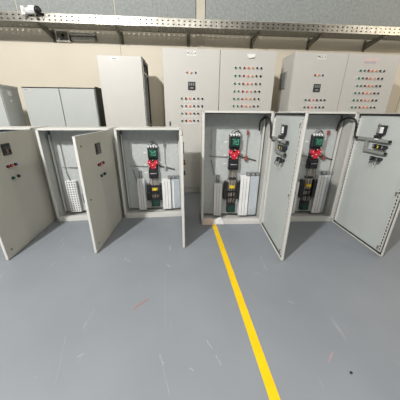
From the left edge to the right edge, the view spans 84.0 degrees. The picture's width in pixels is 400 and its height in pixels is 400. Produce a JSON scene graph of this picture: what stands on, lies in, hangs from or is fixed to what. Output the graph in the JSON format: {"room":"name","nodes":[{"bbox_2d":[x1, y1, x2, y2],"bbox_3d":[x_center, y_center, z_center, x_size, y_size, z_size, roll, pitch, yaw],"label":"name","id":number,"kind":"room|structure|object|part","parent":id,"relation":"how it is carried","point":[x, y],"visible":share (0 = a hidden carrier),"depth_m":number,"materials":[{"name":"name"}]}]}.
{"room":"electrical room","nodes":[
{"label":"electrical room","id":0,"kind":"room"},
{"bbox_2d":[0,192,399,399],"bbox_3d":[1.026,1.480,0.130,20.000,0.100,11.000,-1,22,-4],"label":"floor","id":1,"kind":"structure","parent":0,"point":[345,295],"depth_m":1.63,"materials":[{"name":"grey concrete"}]},
{"bbox_2d":[0,84,26,125],"bbox_3d":[-3.255,-0.886,3.573,0.820,1.725,0.400,-1,22,-4],"label":"tall cabinet","id":2,"kind":"object","parent":1,"relation":"on","point":[11,110],"visible":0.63,"depth_m":3.33,"materials":[{"name":"grey metal"}]},
{"bbox_3d":[-3.243,-0.840,3.393,0.806,1.601,0.021,-1,22,-4],"label":"door","id":3,"kind":"part","parent":2,"relation":"part of","materials":[{"name":"grey metal"}]},
{"bbox_3d":[-3.248,-1.672,3.264,0.820,0.035,0.400,-1,22,-4],"label":"lid","id":4,"kind":"part","parent":2,"relation":"part of","materials":[{"name":"grey metal"}]},
{"bbox_2d":[0,126,56,259],"bbox_3d":[-2.375,-0.175,2.510,0.945,1.191,1.242,-1,22,-4],"label":"enclosure","id":5,"kind":"object","parent":1,"relation":"on","point":[27,208],"visible":0.96,"depth_m":2.40,"materials":[{"name":"paint"}]},
{"bbox_3d":[-2.432,-0.340,2.930,0.902,1.191,0.334,-1,22,-4],"label":"frame","id":6,"kind":"part","parent":5,"relation":"part of","materials":[{"name":"grey metal"}]},
{"bbox_2d":[21,87,106,126],"bbox_3d":[-2.187,-1.003,3.880,1.082,1.735,0.385,-1,22,-4],"label":"tall cabinet","id":7,"kind":"object","parent":1,"relation":"on","point":[46,106],"visible":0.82,"depth_m":3.50,"materials":[{"name":"grey metal"}]},
{"bbox_3d":[-2.446,-0.955,3.684,0.535,1.615,0.021,-1,22,-4],"label":"door","id":8,"kind":"part","parent":7,"relation":"part of","materials":[{"name":"grey metal"}]},
{"bbox_3d":[-1.911,-0.967,3.725,0.517,1.615,0.021,-1,22,-4],"label":"door","id":9,"kind":"part","parent":7,"relation":"part of","materials":[{"name":"grey metal"}]},
{"bbox_3d":[-1.655,-1.061,3.916,0.014,1.645,0.360,-1,22,-4],"label":"panel","id":10,"kind":"part","parent":7,"relation":"part of","materials":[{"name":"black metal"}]},
{"bbox_2d":[35,127,123,252],"bbox_3d":[-1.445,-0.193,2.579,0.836,1.188,1.158,-3,22,-8],"label":"enclosure","id":11,"kind":"object","parent":1,"relation":"on","point":[81,167],"visible":1,"depth_m":2.70,"materials":[{"name":"paint"}]},
{"bbox_3d":[-1.894,-0.331,2.964,0.014,1.037,0.035,-3,22,-8],"label":"mounting rail","id":12,"kind":"part","parent":11,"relation":"part of","materials":[{"name":"grey metal"}]},
{"bbox_3d":[-1.520,-0.374,3.034,0.749,1.112,0.003,-3,22,-8],"label":"mounting plate","id":13,"kind":"part","parent":11,"relation":"part of","materials":[{"name":"grey metal"}]},
{"bbox_3d":[-1.075,-0.142,2.467,0.026,1.169,0.817,0,21,0],"label":"door","id":14,"kind":"part","parent":11,"relation":"part of","materials":[{"name":"paint"}]},
{"bbox_2d":[97,55,151,126],"bbox_3d":[-1.204,-1.216,3.898,0.645,2.133,0.611,-1,22,-4],"label":"tall cabinet","id":15,"kind":"object","parent":1,"relation":"on","point":[124,80],"visible":0.44,"depth_m":3.41,"materials":[{"name":"light grey painted steel"},{"name":"steel"}]},
{"bbox_3d":[-0.894,-1.273,3.916,0.023,2.030,0.585,-1,22,-4],"label":"frame","id":16,"kind":"part","parent":15,"relation":"part of","materials":[{"name":"grey metal"}]},
{"bbox_2d":[113,126,184,247],"bbox_3d":[-0.597,-0.227,2.679,0.828,1.191,1.140,-2,22,-6],"label":"enclosure","id":17,"kind":"object","parent":1,"relation":"on","point":[151,163],"visible":1,"depth_m":3.07,"materials":[{"name":"paint"}]},
{"bbox_3d":[-1.027,-0.367,3.070,0.014,1.040,0.035,-2,22,-6],"label":"mounting rail","id":18,"kind":"part","parent":17,"relation":"part of","materials":[{"name":"grey metal"}]},
{"bbox_3d":[-0.662,-0.406,3.128,0.726,1.115,0.004,-2,22,-6],"label":"mounting plate","id":19,"kind":"part","parent":17,"relation":"part of","materials":[{"name":"grey metal"}]},
{"bbox_3d":[-0.353,-0.097,3.251,0.118,0.445,0.060,-2,22,-6],"label":"panel","id":20,"kind":"part","parent":17,"relation":"part of","materials":[{"name":"grey metal"}]},
{"bbox_3d":[-0.291,-0.391,3.145,0.014,1.040,0.035,-2,22,-6],"label":"mounting rail","id":21,"kind":"part","parent":17,"relation":"part of","materials":[{"name":"grey metal"}]},
{"bbox_3d":[-0.203,-0.173,2.559,0.026,1.172,0.794,-1,22,-5],"label":"door","id":22,"kind":"part","parent":17,"relation":"part of","materials":[{"name":"paint"}]},
{"bbox_2d":[56,246,294,394],"bbox_3d":[-0.229,0.756,1.810,1.612,0.001,1.324,-11,24,-28],"label":"scuffs","id":23,"kind":"object","parent":1,"relation":"on","point":[169,246],"visible":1,"depth_m":1.33,"materials":[{"name":"white paint"}]},
{"bbox_2d":[162,48,276,191],"bbox_3d":[0.284,-1.267,3.903,1.727,2.245,0.504,-1,22,-4],"label":"tall cabinet","id":24,"kind":"object","parent":1,"relation":"on","point":[196,81],"visible":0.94,"depth_m":3.46,"materials":[{"name":"grey metal"}]},
{"bbox_3d":[-0.132,-1.226,3.647,0.849,2.133,0.021,-1,22,-4],"label":"door","id":25,"kind":"part","parent":24,"relation":"part of","materials":[{"name":"grey metal"}]},
{"bbox_3d":[0.728,-1.245,3.713,0.862,2.133,0.021,-1,22,-4],"label":"door","id":26,"kind":"part","parent":24,"relation":"part of","materials":[{"name":"grey metal"}]},
{"bbox_2d":[212,225,280,399],"bbox_3d":[0.356,0.925,1.391,0.057,0.001,4.853,-2,22,-6],"label":"floor line","id":27,"kind":"object","parent":1,"relation":"on","point":[272,392],"depth_m":1.50,"materials":[{"name":"yellow paint"}]},
{"bbox_2d":[200,111,308,260],"bbox_3d":[0.439,-0.243,2.468,0.820,1.391,1.134,0,21,-2],"label":"enclosure","id":28,"kind":"object","parent":1,"relation":"on","point":[251,160],"visible":1,"depth_m":2.74,"materials":[{"name":"paint"}]},
{"bbox_2d":[202,218,213,224],"bbox_3d":[0.114,0.281,2.904,0.177,0.089,0.014,-1,21,-3],"label":"cardboard piece","id":29,"kind":"object","parent":28,"relation":"on","point":[208,221],"visible":1,"depth_m":2.90,"materials":[{"name":"brown cardboard"}]},
{"bbox_2d":[212,217,223,224],"bbox_3d":[0.238,0.272,2.899,0.160,0.102,0.018,0,21,-2],"label":"paper sheet","id":30,"kind":"object","parent":28,"relation":"on","point":[219,220],"visible":1,"depth_m":2.90,"materials":[{"name":"white paper"}]},
{"bbox_3d":[0.410,-0.422,2.916,0.720,1.315,0.004,0,21,-2],"label":"mounting plate","id":31,"kind":"part","parent":28,"relation":"part of","materials":[{"name":"grey metal"}]},
{"bbox_3d":[0.412,-0.390,2.839,0.794,1.391,0.334,0,21,-2],"label":"frame","id":32,"kind":"part","parent":28,"relation":"part of","materials":[{"name":"grey metal"}]},
{"bbox_3d":[0.718,-0.063,3.035,0.112,0.555,0.060,0,21,-2],"label":"panel","id":33,"kind":"part","parent":28,"relation":"part of","materials":[{"name":"grey metal"}]},
{"bbox_3d":[0.777,-0.397,2.908,0.014,1.240,0.035,0,21,-2],"label":"mounting rail","id":34,"kind":"part","parent":28,"relation":"part of","materials":[{"name":"grey metal"}]},
{"bbox_3d":[0.818,-0.179,2.321,0.026,1.372,0.788,0,21,-1],"label":"door","id":35,"kind":"part","parent":28,"relation":"part of","materials":[{"name":"paint"}]},
{"bbox_2d":[276,52,399,112],"bbox_3d":[2.286,-1.311,4.056,1.753,2.245,0.502,-1,22,-4],"label":"tall cabinet","id":36,"kind":"object","parent":1,"relation":"on","point":[309,81],"visible":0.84,"depth_m":3.59,"materials":[{"name":"grey metal"}]},
{"bbox_2d":[278,71,286,89],"bbox_3d":[1.419,-2.041,3.810,0.019,0.260,0.230,-1,22,-4],"label":"vent","id":37,"kind":"object","parent":36,"relation":"attached to","point":[283,76],"depth_m":3.79,"materials":[{"name":"grey metal"}]},
{"bbox_3d":[1.875,-1.270,3.800,0.849,2.133,0.021,-1,22,-4],"label":"door","id":38,"kind":"part","parent":36,"relation":"part of","materials":[{"name":"grey metal"}]},
{"bbox_3d":[2.740,-1.289,3.866,0.870,2.133,0.021,-1,22,-4],"label":"door","id":39,"kind":"part","parent":36,"relation":"part of","materials":[{"name":"grey metal"}]},
{"bbox_2d":[278,111,399,256],"bbox_3d":[1.441,-0.267,2.547,0.864,1.391,1.150,0,21,-2],"label":"enclosure","id":40,"kind":"object","parent":1,"relation":"on","point":[349,174],"visible":0.94,"depth_m":2.62,"materials":[{"name":"paint"}]},
{"bbox_3d":[1.396,-0.448,3.003,0.736,1.315,0.004,0,21,-2],"label":"mounting plate","id":41,"kind":"part","parent":40,"relation":"part of","materials":[{"name":"grey metal"}]},
{"bbox_3d":[1.399,-0.416,2.926,0.810,1.391,0.334,0,21,-2],"label":"frame","id":42,"kind":"part","parent":40,"relation":"part of","materials":[{"name":"grey metal"}]},
{"bbox_3d":[1.730,-0.089,3.123,0.077,0.555,0.060,0,21,-2],"label":"panel","id":43,"kind":"part","parent":40,"relation":"part of","materials":[{"name":"grey metal"}]},
{"bbox_3d":[1.772,-0.423,2.996,0.014,1.240,0.035,0,21,-2],"label":"mounting rail","id":44,"kind":"part","parent":40,"relation":"part of","materials":[{"name":"grey metal"}]},
{"bbox_3d":[1.840,-0.203,2.402,0.026,1.372,0.804,-1,21,-4],"label":"door","id":45,"kind":"part","parent":40,"relation":"part of","materials":[{"name":"paint"}]},
{"bbox_2d":[0,0,399,126],"bbox_3d":[0.624,-3.327,4.020,20.000,6.000,0.210,-1,22,-4],"label":"wall","id":46,"kind":"structure","parent":0,"point":[29,57],"depth_m":4.00,"materials":[{"name":"beige paint"}]},
{"bbox_2d":[35,22,56,42],"bbox_3d":[-2.508,-2.750,3.622,0.056,0.195,0.481,-1,22,-4],"label":"bracket","id":47,"kind":"object","parent":46,"relation":"attached to","point":[51,33],"visible":1,"depth_m":3.72,"materials":[{"name":"metal"}]},
{"bbox_2d":[0,11,399,40],"bbox_3d":[0.258,-2.866,3.688,12.400,0.112,0.298,-1,22,-4],"label":"cable tray","id":48,"kind":"object","parent":47,"relation":"on","point":[7,19],"visible":0.99,"depth_m":3.59,"materials":[{"name":"metal"}]},
{"bbox_2d":[20,5,41,18],"bbox_3d":[-2.477,-2.773,3.272,0.280,0.154,0.105,-1,22,-4],"label":"security camera","id":49,"kind":"object","parent":48,"relation":"attached to","point":[30,9],"visible":1,"depth_m":3.24,"materials":[{"name":"white plastic"}]},
{"bbox_2d":[27,5,33,10],"bbox_3d":[-2.454,-2.805,3.262,0.105,0.067,0.092,-1,22,-4],"label":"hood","id":50,"kind":"object","parent":49,"relation":"attached to","point":[29,7],"depth_m":3.22,"materials":[{"name":"white plastic"}]},
{"bbox_2d":[54,30,71,41],"bbox_3d":[-2.354,-2.818,3.821,0.239,0.155,0.082,-1,22,-4],"label":"junction box","id":51,"kind":"object","parent":46,"relation":"attached to","point":[61,36],"visible":0.99,"depth_m":3.80,"materials":[{"name":"metal"}]},
{"bbox_3d":[-2.360,-2.810,3.801,0.175,0.130,0.004,-1,22,-4],"label":"plate","id":52,"kind":"part","parent":51,"relation":"part of","materials":[{"name":"metal"}]},
{"bbox_2d":[70,32,97,41],"bbox_3d":[-2.018,-2.835,3.856,0.430,0.123,0.058,-1,22,-4],"label":"steel trunking","id":53,"kind":"object","parent":46,"relation":"attached to","point":[75,36],"visible":1,"depth_m":3.84,"materials":[{"name":"metal"}]},
{"bbox_2d":[113,25,123,44],"bbox_3d":[-1.361,-2.775,3.709,0.056,0.195,0.481,-1,22,-4],"label":"bracket","id":54,"kind":"object","parent":46,"relation":"attached to","point":[120,34],"visible":1,"depth_m":3.82,"materials":[{"name":"metal"}]},
{"bbox_2d":[187,28,190,46],"bbox_3d":[-0.190,-2.801,3.798,0.056,0.195,0.481,-1,22,-4],"label":"bracket","id":55,"kind":"object","parent":46,"relation":"attached to","point":[189,29],"visible":0.95,"depth_m":3.96,"materials":[{"name":"metal"}]},
{"bbox_2d":[7,11,388,26],"bbox_3d":[0.624,-3.227,4.051,20.000,0.020,0.206,-1,22,-4],"label":"trim","id":56,"kind":"structure","parent":46,"relation":"attached to","point":[7,11],"depth_m":3.92,"materials":[{"name":"beige paint"}]},
{"bbox_2d":[196,0,204,48],"bbox_3d":[0.006,-3.293,3.921,0.152,6.000,0.122,-1,22,-4],"label":"trim","id":57,"kind":"structure","parent":46,"relation":"attached to","point":[200,4],"depth_m":3.89,"materials":[{"name":"beige paint"}]},
{"bbox_2d":[250,31,260,48],"bbox_3d":[0.971,-2.827,3.886,0.056,0.195,0.481,-1,22,-4],"label":"bracket","id":58,"kind":"object","parent":46,"relation":"attached to","point":[252,38],"visible":1,"depth_m":4.00,"materials":[{"name":"metal"}]},
{"bbox_2d":[306,33,324,49],"bbox_3d":[2.058,-2.850,3.969,0.056,0.195,0.481,-1,22,-4],"label":"bracket","id":59,"kind":"object","parent":46,"relation":"attached to","point":[312,41],"visible":1,"depth_m":4.05,"materials":[{"name":"metal"}]},
{"bbox_2d":[361,35,386,51],"bbox_3d":[3.179,-2.875,4.054,0.056,0.195,0.481,-1,22,-4],"label":"bracket","id":60,"kind":"object","parent":46,"relation":"attached to","point":[366,44],"visible":1,"depth_m":4.15,"materials":[{"name":"metal"}]}
]}

